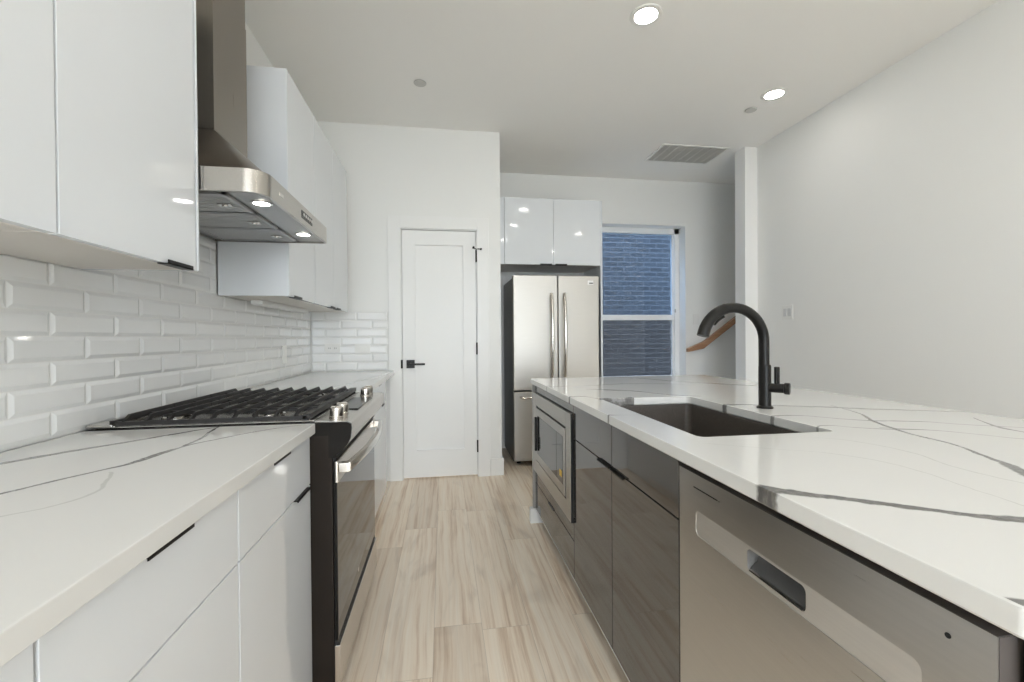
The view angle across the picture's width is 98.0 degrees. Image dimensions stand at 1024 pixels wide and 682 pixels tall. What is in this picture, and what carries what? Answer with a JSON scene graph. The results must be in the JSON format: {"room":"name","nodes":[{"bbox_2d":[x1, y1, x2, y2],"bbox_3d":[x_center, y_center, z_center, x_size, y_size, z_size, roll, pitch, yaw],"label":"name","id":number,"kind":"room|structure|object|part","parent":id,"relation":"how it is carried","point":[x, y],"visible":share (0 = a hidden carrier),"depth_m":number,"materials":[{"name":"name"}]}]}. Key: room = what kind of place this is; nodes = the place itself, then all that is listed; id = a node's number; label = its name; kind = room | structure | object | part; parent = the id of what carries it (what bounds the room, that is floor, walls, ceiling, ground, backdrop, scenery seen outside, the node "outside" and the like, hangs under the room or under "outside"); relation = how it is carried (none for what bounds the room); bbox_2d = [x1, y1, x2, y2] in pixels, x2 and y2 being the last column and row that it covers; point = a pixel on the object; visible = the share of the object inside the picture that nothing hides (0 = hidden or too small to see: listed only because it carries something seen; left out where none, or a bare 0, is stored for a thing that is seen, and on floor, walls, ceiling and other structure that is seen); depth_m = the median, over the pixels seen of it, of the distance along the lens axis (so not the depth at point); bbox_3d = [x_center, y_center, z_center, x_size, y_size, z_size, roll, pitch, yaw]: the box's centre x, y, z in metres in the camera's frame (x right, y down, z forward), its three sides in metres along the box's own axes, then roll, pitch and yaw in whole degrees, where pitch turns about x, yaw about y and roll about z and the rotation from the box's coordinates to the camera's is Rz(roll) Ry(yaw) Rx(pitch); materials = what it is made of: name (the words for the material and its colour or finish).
{"room":"kitchen","nodes":[
{"label":"kitchen","id":0,"kind":"room"},
{"bbox_2d":[0,22,309,452],"bbox_3d":[-1.178,-0.274,0.373,0.120,2.880,8.141,-1,0,-9],"label":"wall","id":1,"kind":"structure","parent":0,"point":[255,55],"depth_m":2.48,"materials":[{"name":"white paint"}]},
{"bbox_2d":[0,0,56,232],"bbox_3d":[-0.940,-0.733,0.364,0.322,1.076,0.915,-1,0,-9],"label":"upper cabinet","id":2,"kind":"object","parent":1,"relation":"attached to","point":[27,106],"visible":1,"depth_m":0.79,"materials":[{"name":"white plastic"}]},
{"bbox_2d":[0,0,199,270],"bbox_3d":[-1.048,-0.739,1.063,0.322,1.078,0.493,-1,0,-9],"label":"upper cabinet","id":3,"kind":"object","parent":1,"relation":"attached to","point":[125,71],"visible":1,"depth_m":1.04,"materials":[{"name":"white laminate"}]},
{"bbox_3d":[-1.091,-0.743,1.301,0.310,1.072,0.009,-1,0,-9],"label":"panel","id":4,"kind":"part","parent":3,"relation":"part of","materials":[{"name":"white plastic"}]},
{"bbox_3d":[-0.918,-0.208,1.218,0.028,0.012,0.115,-1,0,-9],"label":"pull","id":5,"kind":"part","parent":3,"relation":"part of","materials":[{"name":"black metal"}]},
{"bbox_2d":[0,235,310,451],"bbox_3d":[-1.302,-0.099,1.630,0.014,0.712,3.820,-1,0,-9],"label":"backsplash","id":6,"kind":"structure","parent":1,"relation":"attached to","point":[79,348],"depth_m":1.44,"materials":[{"name":"white tile"}]},
{"bbox_2d":[282,345,286,363],"bbox_3d":[-1.486,0.088,2.908,0.008,0.118,0.074,-1,0,-9],"label":"outlet","id":7,"kind":"object","parent":6,"relation":"attached to","point":[284,347],"visible":1,"depth_m":2.90,"materials":[{"name":"white plastic"}]},
{"bbox_2d":[196,0,326,243],"bbox_3d":[-1.071,-1.087,1.701,0.509,1.276,0.768,-1,0,-9],"label":"range hood","id":8,"kind":"object","parent":1,"relation":"attached to","point":[239,201],"visible":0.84,"depth_m":1.59,"materials":[{"name":"metal"}]},
{"bbox_3d":[-0.827,-0.495,1.796,0.004,0.030,0.140,-1,0,-9],"label":"button panel","id":9,"kind":"part","parent":8,"relation":"part of","materials":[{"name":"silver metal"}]},
{"bbox_2d":[217,65,314,302],"bbox_3d":[-1.239,-0.747,2.299,0.322,1.078,0.441,-1,0,-9],"label":"upper cabinet","id":10,"kind":"object","parent":1,"relation":"attached to","point":[280,142],"visible":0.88,"depth_m":2.10,"materials":[{"name":"white plastic"}]},
{"bbox_2d":[251,300,307,312],"bbox_3d":[-1.393,-0.204,2.718,0.060,0.025,0.800,-1,0,-9],"label":"light","id":11,"kind":"object","parent":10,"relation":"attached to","point":[262,303],"visible":1,"depth_m":2.56,"materials":[{"name":"white plastic"}]},
{"bbox_2d":[253,304,305,312],"bbox_3d":[-1.393,-0.193,2.718,0.048,0.003,0.780,-1,0,-9],"label":"diffuser","id":12,"kind":"object","parent":11,"relation":"attached to","point":[275,306],"depth_m":2.66,"materials":[{"name":"white plastic"}]},
{"bbox_3d":[-1.071,-0.215,2.206,0.028,0.012,0.115,-1,0,-9],"label":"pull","id":13,"kind":"part","parent":10,"relation":"part of","materials":[{"name":"black metal"}]},
{"bbox_3d":[-1.105,-0.749,2.325,0.020,1.072,0.427,-1,0,-9],"label":"door","id":14,"kind":"part","parent":10,"relation":"part of","materials":[{"name":"white plastic"}]},
{"bbox_2d":[279,116,347,311],"bbox_3d":[-1.340,-0.751,2.953,0.322,1.076,0.877,-1,0,-9],"label":"upper cabinet","id":15,"kind":"object","parent":1,"relation":"attached to","point":[330,178],"visible":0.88,"depth_m":2.89,"materials":[{"name":"white laminate"}]},
{"bbox_3d":[-1.171,-0.752,2.756,0.020,1.072,0.434,-1,0,-9],"label":"door","id":16,"kind":"part","parent":15,"relation":"part of","materials":[{"name":"white plastic"}]},
{"bbox_3d":[-1.238,-0.755,3.190,0.020,1.072,0.436,-1,0,-9],"label":"door","id":17,"kind":"part","parent":15,"relation":"part of","materials":[{"name":"white plastic"}]},
{"bbox_2d":[310,121,501,480],"bbox_3d":[-0.917,-0.306,4.074,1.527,2.880,0.895,-1,0,-9],"label":"wall","id":18,"kind":"structure","parent":0,"point":[391,170],"depth_m":3.63,"materials":[{"name":"white paint"}]},
{"bbox_2d":[311,312,388,371],"bbox_3d":[-1.292,0.005,3.560,0.593,0.474,0.012,-1,0,-9],"label":"backsplash","id":19,"kind":"structure","parent":18,"relation":"attached to","point":[346,329],"depth_m":3.56,"materials":[{"name":"white tile"}]},
{"bbox_2d":[325,344,339,352],"bbox_3d":[-1.423,0.058,3.530,0.118,0.074,0.009,-1,0,-9],"label":"outlet","id":20,"kind":"object","parent":19,"relation":"attached to","point":[329,348],"visible":1,"depth_m":3.53,"materials":[{"name":"white plastic"}]},
{"bbox_2d":[355,344,369,353],"bbox_3d":[-1.197,0.063,3.564,0.118,0.074,0.009,-1,0,-9],"label":"light switch","id":21,"kind":"object","parent":19,"relation":"attached to","point":[359,348],"visible":1,"depth_m":3.56,"materials":[{"name":"white plastic"}]},
{"bbox_2d":[388,215,489,481],"bbox_3d":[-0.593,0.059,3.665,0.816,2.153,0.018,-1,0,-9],"label":"trim","id":22,"kind":"structure","parent":18,"relation":"attached to","point":[395,222],"depth_m":3.63,"materials":[{"name":"white paint"}]},
{"bbox_2d":[401,230,481,477],"bbox_3d":[-0.576,0.106,3.675,0.665,2.030,0.113,-1,0,-9],"label":"door","id":23,"kind":"structure","parent":18,"relation":"in","point":[440,346],"depth_m":3.69,"materials":[{"name":"white paint"}]},
{"bbox_3d":[-0.828,0.188,3.636,0.066,0.066,0.015,-1,0,-9],"label":"handle","id":24,"kind":"part","parent":23,"relation":"part of","materials":[{"name":"black metal"}]},
{"bbox_3d":[-0.770,0.188,3.613,0.127,0.020,0.048,-1,0,-9],"label":"lever","id":25,"kind":"part","parent":23,"relation":"part of","materials":[{"name":"black metal"}]},
{"bbox_2d":[490,455,503,475],"bbox_3d":[-0.192,1.056,4.188,0.114,0.145,0.908,-1,0,-9],"label":"baseboard","id":26,"kind":"structure","parent":18,"relation":"attached to","point":[497,464],"depth_m":3.74,"materials":[{"name":"white paint"}]},
{"bbox_2d":[342,448,628,681],"bbox_3d":[1.537,1.181,0.928,5.700,0.080,8.550,-1,0,-9],"label":"floor","id":27,"kind":"structure","parent":0,"point":[464,587],"depth_m":1.99,"materials":[{"name":"brown wood"}]},
{"bbox_2d":[0,643,33,681],"bbox_3d":[-0.751,0.731,0.179,0.643,0.866,0.462,-1,0,-9],"label":"base cabinet","id":28,"kind":"object","parent":27,"relation":"on","point":[19,668],"visible":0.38,"depth_m":0.43,"materials":[{"name":"white laminate"}]},
{"bbox_2d":[33,492,238,681],"bbox_3d":[-0.821,0.728,0.628,0.643,0.866,0.445,-1,0,-9],"label":"base cabinet","id":29,"kind":"object","parent":27,"relation":"on","point":[174,616],"visible":0.59,"depth_m":0.66,"materials":[{"name":"white laminate"}]},
{"bbox_3d":[-0.520,0.302,0.672,0.016,0.006,0.115,-1,0,-9],"label":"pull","id":30,"kind":"part","parent":29,"relation":"part of","materials":[{"name":"black metal"}]},
{"bbox_3d":[-0.523,0.756,0.674,0.020,0.615,0.442,-1,0,-9],"label":"door","id":31,"kind":"part","parent":29,"relation":"part of","materials":[{"name":"white laminate"}]},
{"bbox_2d":[85,385,383,681],"bbox_3d":[-0.916,0.683,1.730,0.757,0.940,0.779,-1,0,-9],"label":"gas range","id":32,"kind":"object","parent":27,"relation":"on","point":[342,474],"depth_m":1.45,"materials":[{"name":"black metal"}]},
{"bbox_3d":[-1.258,0.246,1.674,0.071,0.008,0.777,-1,0,-9],"label":"trim","id":33,"kind":"part","parent":32,"relation":"part of","materials":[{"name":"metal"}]},
{"bbox_3d":[-1.092,0.246,1.452,0.084,0.011,0.084,-1,0,-9],"label":"burner","id":34,"kind":"part","parent":32,"relation":"part of","materials":[{"name":"metal"}]},
{"bbox_2d":[86,422,311,430],"bbox_3d":[-0.984,0.270,1.716,0.626,0.032,0.779,-1,0,-9],"label":"cooktop","id":35,"kind":"object","parent":32,"relation":"in","point":[101,426],"depth_m":1.33,"materials":[{"name":"silver metal"}]},
{"bbox_3d":[-0.926,0.234,1.472,0.558,0.032,0.246,-1,0,-9],"label":"burner grate","id":36,"kind":"part","parent":32,"relation":"part of","materials":[{"name":"black metal"}]},
{"bbox_3d":[-0.965,0.232,1.720,0.558,0.032,0.246,-1,0,-9],"label":"burner grate","id":37,"kind":"part","parent":32,"relation":"part of","materials":[{"name":"black metal"}]},
{"bbox_3d":[-0.816,0.243,1.495,0.100,0.011,0.100,-1,0,-9],"label":"burner","id":38,"kind":"part","parent":32,"relation":"part of","materials":[{"name":"metal"}]},
{"bbox_3d":[-1.003,0.230,1.967,0.558,0.032,0.247,-1,0,-9],"label":"burner grate","id":39,"kind":"part","parent":32,"relation":"part of","materials":[{"name":"black metal"}]},
{"bbox_3d":[-0.553,0.695,1.401,0.010,0.493,0.009,-1,0,-9],"label":"door trim","id":40,"kind":"part","parent":32,"relation":"part of","materials":[{"name":"metal"}]},
{"bbox_3d":[-0.578,0.234,1.466,0.045,0.038,0.045,-1,0,-9],"label":"knob","id":41,"kind":"part","parent":32,"relation":"part of","materials":[{"name":"metal"}]},
{"bbox_3d":[-0.590,0.234,1.545,0.045,0.038,0.045,-1,0,-9],"label":"knob","id":42,"kind":"part","parent":32,"relation":"part of","materials":[{"name":"metal"}]},
{"bbox_3d":[-0.535,0.401,1.423,0.032,0.030,0.030,-1,0,-9],"label":"handle mount","id":43,"kind":"part","parent":32,"relation":"part of","materials":[{"name":"metal"}]},
{"bbox_3d":[-0.619,0.301,1.774,0.113,0.108,0.757,-1,0,-9],"label":"control panel","id":44,"kind":"part","parent":32,"relation":"part of","materials":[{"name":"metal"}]},
{"bbox_3d":[-0.615,0.657,1.777,0.005,0.563,0.765,-1,0,-9],"label":"oven door","id":45,"kind":"part","parent":32,"relation":"part of","materials":[{"name":"black glass"}]},
{"bbox_3d":[-0.610,0.410,1.776,0.009,0.069,0.767,-1,0,-9],"label":"door trim","id":46,"kind":"part","parent":32,"relation":"part of","materials":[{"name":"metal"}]},
{"bbox_3d":[-0.607,1.022,1.780,0.017,0.134,0.769,-1,0,-9],"label":"warming drawer","id":47,"kind":"part","parent":32,"relation":"part of","materials":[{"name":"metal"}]},
{"bbox_3d":[-0.610,0.690,1.781,0.005,0.489,0.759,-1,0,-9],"label":"door glass","id":48,"kind":"part","parent":32,"relation":"part of","materials":[{"name":"black glass"}]},
{"bbox_3d":[-0.566,0.398,1.783,0.044,0.028,0.731,-1,0,-9],"label":"handle","id":49,"kind":"part","parent":32,"relation":"part of","materials":[{"name":"metal"}]},
{"bbox_3d":[-0.662,0.231,2.009,0.045,0.038,0.045,-1,0,-9],"label":"knob","id":50,"kind":"part","parent":32,"relation":"part of","materials":[{"name":"metal"}]},
{"bbox_3d":[-0.674,0.230,2.088,0.045,0.038,0.045,-1,0,-9],"label":"knob","id":51,"kind":"part","parent":32,"relation":"part of","materials":[{"name":"metal"}]},
{"bbox_2d":[236,437,311,681],"bbox_3d":[-0.892,0.725,1.091,0.643,0.866,0.486,-1,0,-9],"label":"base cabinet","id":52,"kind":"object","parent":27,"relation":"on","point":[274,519],"visible":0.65,"depth_m":1.09,"materials":[{"name":"white plastic"}]},
{"bbox_2d":[0,423,314,666],"bbox_3d":[-0.804,0.279,0.563,0.635,0.032,1.554,-1,0,-9],"label":"countertop","id":53,"kind":"structure","parent":52,"relation":"on","point":[80,511],"depth_m":0.73,"materials":[{"name":"stone"}]},
{"bbox_3d":[-0.597,0.370,1.134,0.020,0.144,0.483,-1,0,-9],"label":"drawer","id":54,"kind":"part","parent":52,"relation":"part of","materials":[{"name":"white laminate"}]},
{"bbox_3d":[-0.591,0.298,1.135,0.016,0.006,0.115,-1,0,-9],"label":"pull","id":55,"kind":"part","parent":52,"relation":"part of","materials":[{"name":"black metal"}]},
{"bbox_3d":[-0.610,0.444,1.285,0.022,0.006,0.115,-1,0,-9],"label":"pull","id":56,"kind":"part","parent":52,"relation":"part of","materials":[{"name":"black metal"}]},
{"bbox_2d":[373,381,386,515],"bbox_3d":[-1.163,0.713,2.847,0.643,0.866,0.587,-1,0,-9],"label":"base cabinet","id":57,"kind":"object","parent":27,"relation":"on","point":[380,446],"visible":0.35,"depth_m":2.91,"materials":[{"name":"white laminate"}]},
{"bbox_3d":[-0.868,0.359,2.890,0.020,0.144,0.584,-1,0,-9],"label":"drawer","id":58,"kind":"part","parent":57,"relation":"part of","materials":[{"name":"white plastic"}]},
{"bbox_2d":[529,506,542,522],"bbox_3d":[0.494,1.087,2.848,0.773,0.094,0.038,-1,0,-9],"label":"base block","id":59,"kind":"object","parent":27,"relation":"on","point":[534,517],"visible":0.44,"depth_m":2.77,"materials":[{"name":"white paint"}]},
{"bbox_2d":[504,275,598,462],"bbox_3d":[0.367,0.262,4.324,0.800,1.722,0.729,-1,0,-9],"label":"refrigerator","id":60,"kind":"object","parent":27,"relation":"on","point":[551,322],"visible":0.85,"depth_m":4.03,"materials":[{"name":"silver metal"}]},
{"bbox_3d":[0.409,0.767,4.080,0.800,0.625,0.068,-1,0,-9],"label":"freezer drawer","id":61,"kind":"part","parent":60,"relation":"part of","materials":[{"name":"metal"}]},
{"bbox_3d":[0.210,-0.075,4.043,0.410,1.038,0.068,-1,0,-9],"label":"door","id":62,"kind":"part","parent":60,"relation":"part of","materials":[{"name":"metal"}]},
{"bbox_3d":[0.361,-0.052,3.992,0.026,0.761,0.079,-1,0,-9],"label":"handle","id":63,"kind":"part","parent":60,"relation":"part of","materials":[{"name":"metal"}]},
{"bbox_3d":[0.479,-0.053,4.010,0.026,0.761,0.079,-1,0,-9],"label":"handle","id":64,"kind":"part","parent":60,"relation":"part of","materials":[{"name":"metal"}]},
{"bbox_3d":[0.607,-0.078,4.104,0.386,1.038,0.068,-1,0,-9],"label":"door","id":65,"kind":"part","parent":60,"relation":"part of","materials":[{"name":"metal"}]},
{"bbox_2d":[532,384,574,579],"bbox_3d":[0.565,0.703,2.429,0.754,0.866,0.854,-1,0,-9],"label":"base cabinet","id":66,"kind":"object","parent":27,"relation":"on","point":[558,526],"depth_m":2.30,"materials":[{"name":"grey laminate"}]},
{"bbox_3d":[0.501,0.653,2.839,0.754,0.772,0.024,-1,0,-9],"label":"end panel","id":67,"kind":"part","parent":66,"relation":"part of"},
{"bbox_2d":[533,392,574,522],"bbox_3d":[0.384,0.556,2.387,0.423,0.480,0.820,-1,0,-9],"label":"microwave","id":68,"kind":"object","parent":66,"relation":"in","point":[553,424],"visible":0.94,"depth_m":2.21,"materials":[{"name":"grey metal"}]},
{"bbox_3d":[0.140,0.548,2.627,0.014,0.200,0.018,-1,0,-9],"label":"handle","id":69,"kind":"part","parent":68,"relation":"part of","materials":[{"name":"black metal"}]},
{"bbox_3d":[0.200,0.555,2.354,0.017,0.314,0.637,-1,0,-9],"label":"door","id":70,"kind":"part","parent":68,"relation":"part of","materials":[{"name":"grey metal"}]},
{"bbox_3d":[0.401,0.563,2.388,0.390,0.430,0.730,-1,0,-9],"label":"casing","id":71,"kind":"part","parent":68,"relation":"part of","materials":[{"name":"silver metal"}]},
{"bbox_3d":[0.215,0.296,2.360,0.020,0.036,0.826,-1,0,-9],"label":"rail","id":72,"kind":"part","parent":66,"relation":"part of","materials":[{"name":"grey plastic"}]},
{"bbox_3d":[0.220,0.838,2.364,0.020,0.075,0.826,-1,0,-9],"label":"rail","id":73,"kind":"part","parent":66,"relation":"part of","materials":[{"name":"grey plastic"}]},
{"bbox_3d":[0.221,0.962,2.365,0.020,0.166,0.826,-1,0,-9],"label":"drawer","id":74,"kind":"part","parent":66,"relation":"part of","materials":[{"name":"grey laminate"}]},
{"bbox_2d":[531,375,1023,639],"bbox_3d":[0.890,0.257,1.708,1.193,0.032,2.430,-1,0,-9],"label":"countertop","id":75,"kind":"structure","parent":66,"relation":"on","point":[933,497],"depth_m":0.87,"materials":[{"name":"stone"}]},
{"bbox_2d":[620,404,798,436],"bbox_3d":[0.629,0.386,1.543,0.453,0.218,0.784,-1,0,-9],"label":"sink","id":76,"kind":"object","parent":75,"relation":"in","point":[696,420],"visible":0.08,"depth_m":1.83,"materials":[{"name":"metal"}]},
{"bbox_2d":[697,303,790,408],"bbox_3d":[0.812,0.053,1.565,0.336,0.377,0.098,-1,0,-9],"label":"kitchen faucet","id":77,"kind":"object","parent":75,"relation":"on","point":[765,387],"visible":1,"depth_m":1.58,"materials":[{"name":"black metal"}]},
{"bbox_3d":[0.939,0.124,1.578,0.016,0.065,0.012,-1,0,-9],"label":"lever","id":78,"kind":"part","parent":77,"relation":"part of","materials":[{"name":"black metal"}]},
{"bbox_2d":[583,201,602,376],"bbox_3d":[0.819,-0.110,4.515,0.018,2.455,0.527,-1,0,-9],"label":"panel","id":79,"kind":"object","parent":27,"relation":"on","point":[597,271],"visible":0.24,"depth_m":4.26,"materials":[{"name":"white laminate"}]},
{"bbox_2d":[574,406,685,681],"bbox_3d":[0.700,0.709,1.571,0.750,0.866,0.881,-1,0,-9],"label":"base cabinet","id":80,"kind":"object","parent":27,"relation":"on","point":[627,490],"visible":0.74,"depth_m":1.37,"materials":[{"name":"grey plastic"}]},
{"bbox_3d":[0.313,0.354,1.730,0.020,0.144,0.442,-1,0,-9],"label":"false drawer","id":81,"kind":"part","parent":80,"relation":"part of","materials":[{"name":"grey laminate"}]},
{"bbox_3d":[0.316,0.740,1.733,0.020,0.618,0.442,-1,0,-9],"label":"door","id":82,"kind":"part","parent":80,"relation":"part of","materials":[{"name":"grey plastic"}]},
{"bbox_3d":[0.329,0.431,1.572,0.022,0.006,0.115,-1,0,-9],"label":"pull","id":83,"kind":"part","parent":80,"relation":"part of","materials":[{"name":"black metal"}]},
{"bbox_3d":[0.348,0.432,1.448,0.022,0.006,0.115,-1,0,-9],"label":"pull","id":84,"kind":"part","parent":80,"relation":"part of","materials":[{"name":"black metal"}]},
{"bbox_3d":[0.383,0.743,1.297,0.020,0.618,0.432,-1,0,-9],"label":"door","id":85,"kind":"part","parent":80,"relation":"part of","materials":[{"name":"grey plastic"}]},
{"bbox_3d":[0.380,0.357,1.294,0.020,0.144,0.432,-1,0,-9],"label":"false drawer","id":86,"kind":"part","parent":80,"relation":"part of","materials":[{"name":"grey laminate"}]},
{"bbox_2d":[680,465,1023,681],"bbox_3d":[0.751,0.723,0.814,0.601,0.849,0.624,-1,0,-9],"label":"dishwasher","id":87,"kind":"object","parent":27,"relation":"on","point":[765,596],"visible":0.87,"depth_m":0.72,"materials":[{"name":"silver metal"}]},
{"bbox_2d":[1023,640,1023,681],"bbox_3d":[0.766,0.675,0.819,0.568,0.745,0.609,-1,0,-9],"label":"tub","id":88,"kind":"object","parent":87,"relation":"in","point":[1023,640],"depth_m":0.47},
{"bbox_3d":[-1.084,0.717,2.332,0.643,0.866,0.449,-1,0,-9],"label":"base cabinet","id":89,"kind":"object","parent":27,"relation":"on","visible":0},
{"bbox_2d":[250,371,393,391],"bbox_3d":[-1.155,0.263,2.832,0.635,0.032,1.471,-1,0,-9],"label":"countertop","id":90,"kind":"structure","parent":89,"relation":"on","point":[350,379],"depth_m":2.78,"materials":[{"name":"stone"}]},
{"bbox_2d":[500,173,735,447],"bbox_3d":[1.633,-0.333,5.073,4.058,2.880,0.300,-1,0,-9],"label":"wall","id":91,"kind":"structure","parent":0,"point":[703,214],"depth_m":4.98,"materials":[{"name":"white paint"}]},
{"bbox_2d":[500,197,599,272],"bbox_3d":[0.305,-1.022,4.428,1.004,0.622,0.556,-1,0,-9],"label":"upper cabinet","id":92,"kind":"object","parent":91,"relation":"attached to","point":[537,234],"visible":0.82,"depth_m":4.17,"materials":[{"name":"white laminate"}]},
{"bbox_3d":[0.158,-1.021,4.148,0.460,0.617,0.020,-1,0,-9],"label":"door","id":93,"kind":"part","parent":92,"relation":"part of","materials":[{"name":"white plastic"}]},
{"bbox_3d":[0.613,-1.025,4.218,0.456,0.617,0.020,-1,0,-9],"label":"door","id":94,"kind":"part","parent":92,"relation":"part of","materials":[{"name":"white plastic"}]},
{"bbox_2d":[602,227,679,376],"bbox_3d":[1.379,-0.413,5.056,1.075,1.725,0.102,-1,0,-9],"label":"window","id":95,"kind":"structure","parent":91,"relation":"in","point":[673,233],"depth_m":5.09,"materials":[{"name":"white plastic"}]},
{"bbox_2d":[693,314,698,323],"bbox_3d":[2.062,-0.246,4.983,0.074,0.118,0.009,-1,0,-9],"label":"light switch","id":96,"kind":"object","parent":91,"relation":"attached to","point":[695,316],"visible":1,"depth_m":4.98,"materials":[{"name":"white plastic"}]},
{"bbox_2d":[686,316,735,351],"bbox_3d":[2.638,-0.388,5.029,1.445,1.004,0.090,-1,0,-9],"label":"handrail","id":97,"kind":"object","parent":91,"relation":"attached to","point":[730,323],"visible":0.27,"depth_m":4.93,"materials":[{"name":"brown wood"}]},
{"bbox_2d":[245,0,998,183],"bbox_3d":[1.514,-1.789,0.905,5.700,0.100,8.550,-1,0,-9],"label":"ceiling","id":98,"kind":"structure","parent":0,"point":[568,87],"depth_m":2.81,"materials":[{"name":"white paint"}]},
{"bbox_2d":[414,79,425,86],"bbox_3d":[-0.617,-1.733,2.988,0.084,0.012,0.084,-1,0,-9],"label":"sprinkler cover","id":99,"kind":"object","parent":98,"relation":"attached to","point":[420,83],"visible":1,"depth_m":2.98,"materials":[{"name":"white plastic"}]},
{"bbox_2d":[629,3,662,26],"bbox_3d":[0.717,-1.740,2.382,0.172,0.008,0.172,-1,0,-9],"label":"recessed light","id":100,"kind":"object","parent":98,"relation":"in","point":[647,14],"visible":1,"depth_m":2.37,"materials":[{"name":"white plastic"}]},
{"bbox_2d":[644,143,729,163],"bbox_3d":[1.645,-1.762,4.206,0.655,0.008,0.385,-1,0,-9],"label":"ceiling vent","id":101,"kind":"object","parent":98,"relation":"in","point":[673,153],"visible":1,"depth_m":4.19,"materials":[{"name":"white plastic"}]},
{"bbox_2d":[745,107,756,112],"bbox_3d":[1.814,-1.755,3.378,0.084,0.012,0.084,-1,0,-9],"label":"sprinkler cover","id":102,"kind":"object","parent":98,"relation":"attached to","point":[751,109],"visible":1,"depth_m":3.38,"materials":[{"name":"white plastic"}]},
{"bbox_2d":[760,87,787,100],"bbox_3d":[1.867,-1.756,3.170,0.172,0.008,0.172,-1,0,-9],"label":"recessed light","id":103,"kind":"object","parent":98,"relation":"in","point":[775,93],"visible":1,"depth_m":3.16,"materials":[{"name":"white"}]},
{"bbox_2d":[735,147,757,381],"bbox_3d":[2.180,-0.330,4.139,0.124,2.880,0.140,-1,0,-9],"label":"wall column","id":104,"kind":"structure","parent":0,"point":[746,250],"depth_m":4.07,"materials":[{"name":"white paint"}]},
{"bbox_2d":[757,0,1023,419],"bbox_3d":[2.851,-0.307,0.595,0.120,2.880,7.350,-1,0,-9],"label":"wall","id":105,"kind":"structure","parent":0,"point":[890,216],"depth_m":2.73,"materials":[{"name":"white paint"}]},
{"bbox_2d":[782,305,792,319],"bbox_3d":[2.303,-0.240,3.724,0.009,0.118,0.118,-1,0,-9],"label":"light switch","id":106,"kind":"object","parent":105,"relation":"attached to","point":[787,310],"visible":1,"depth_m":3.71,"materials":[{"name":"white plastic"}]},
{"label":"outside","id":107,"kind":"structure","parent":0,"visible":0},
{"bbox_2d":[602,234,670,375],"bbox_3d":[0.744,-0.612,8.256,12.000,4.400,2.900,-1,0,-9],"label":"brick building","id":108,"kind":"structure","parent":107,"point":[636,269],"depth_m":6.98,"materials":[{"name":"blue brick"}]}
]}

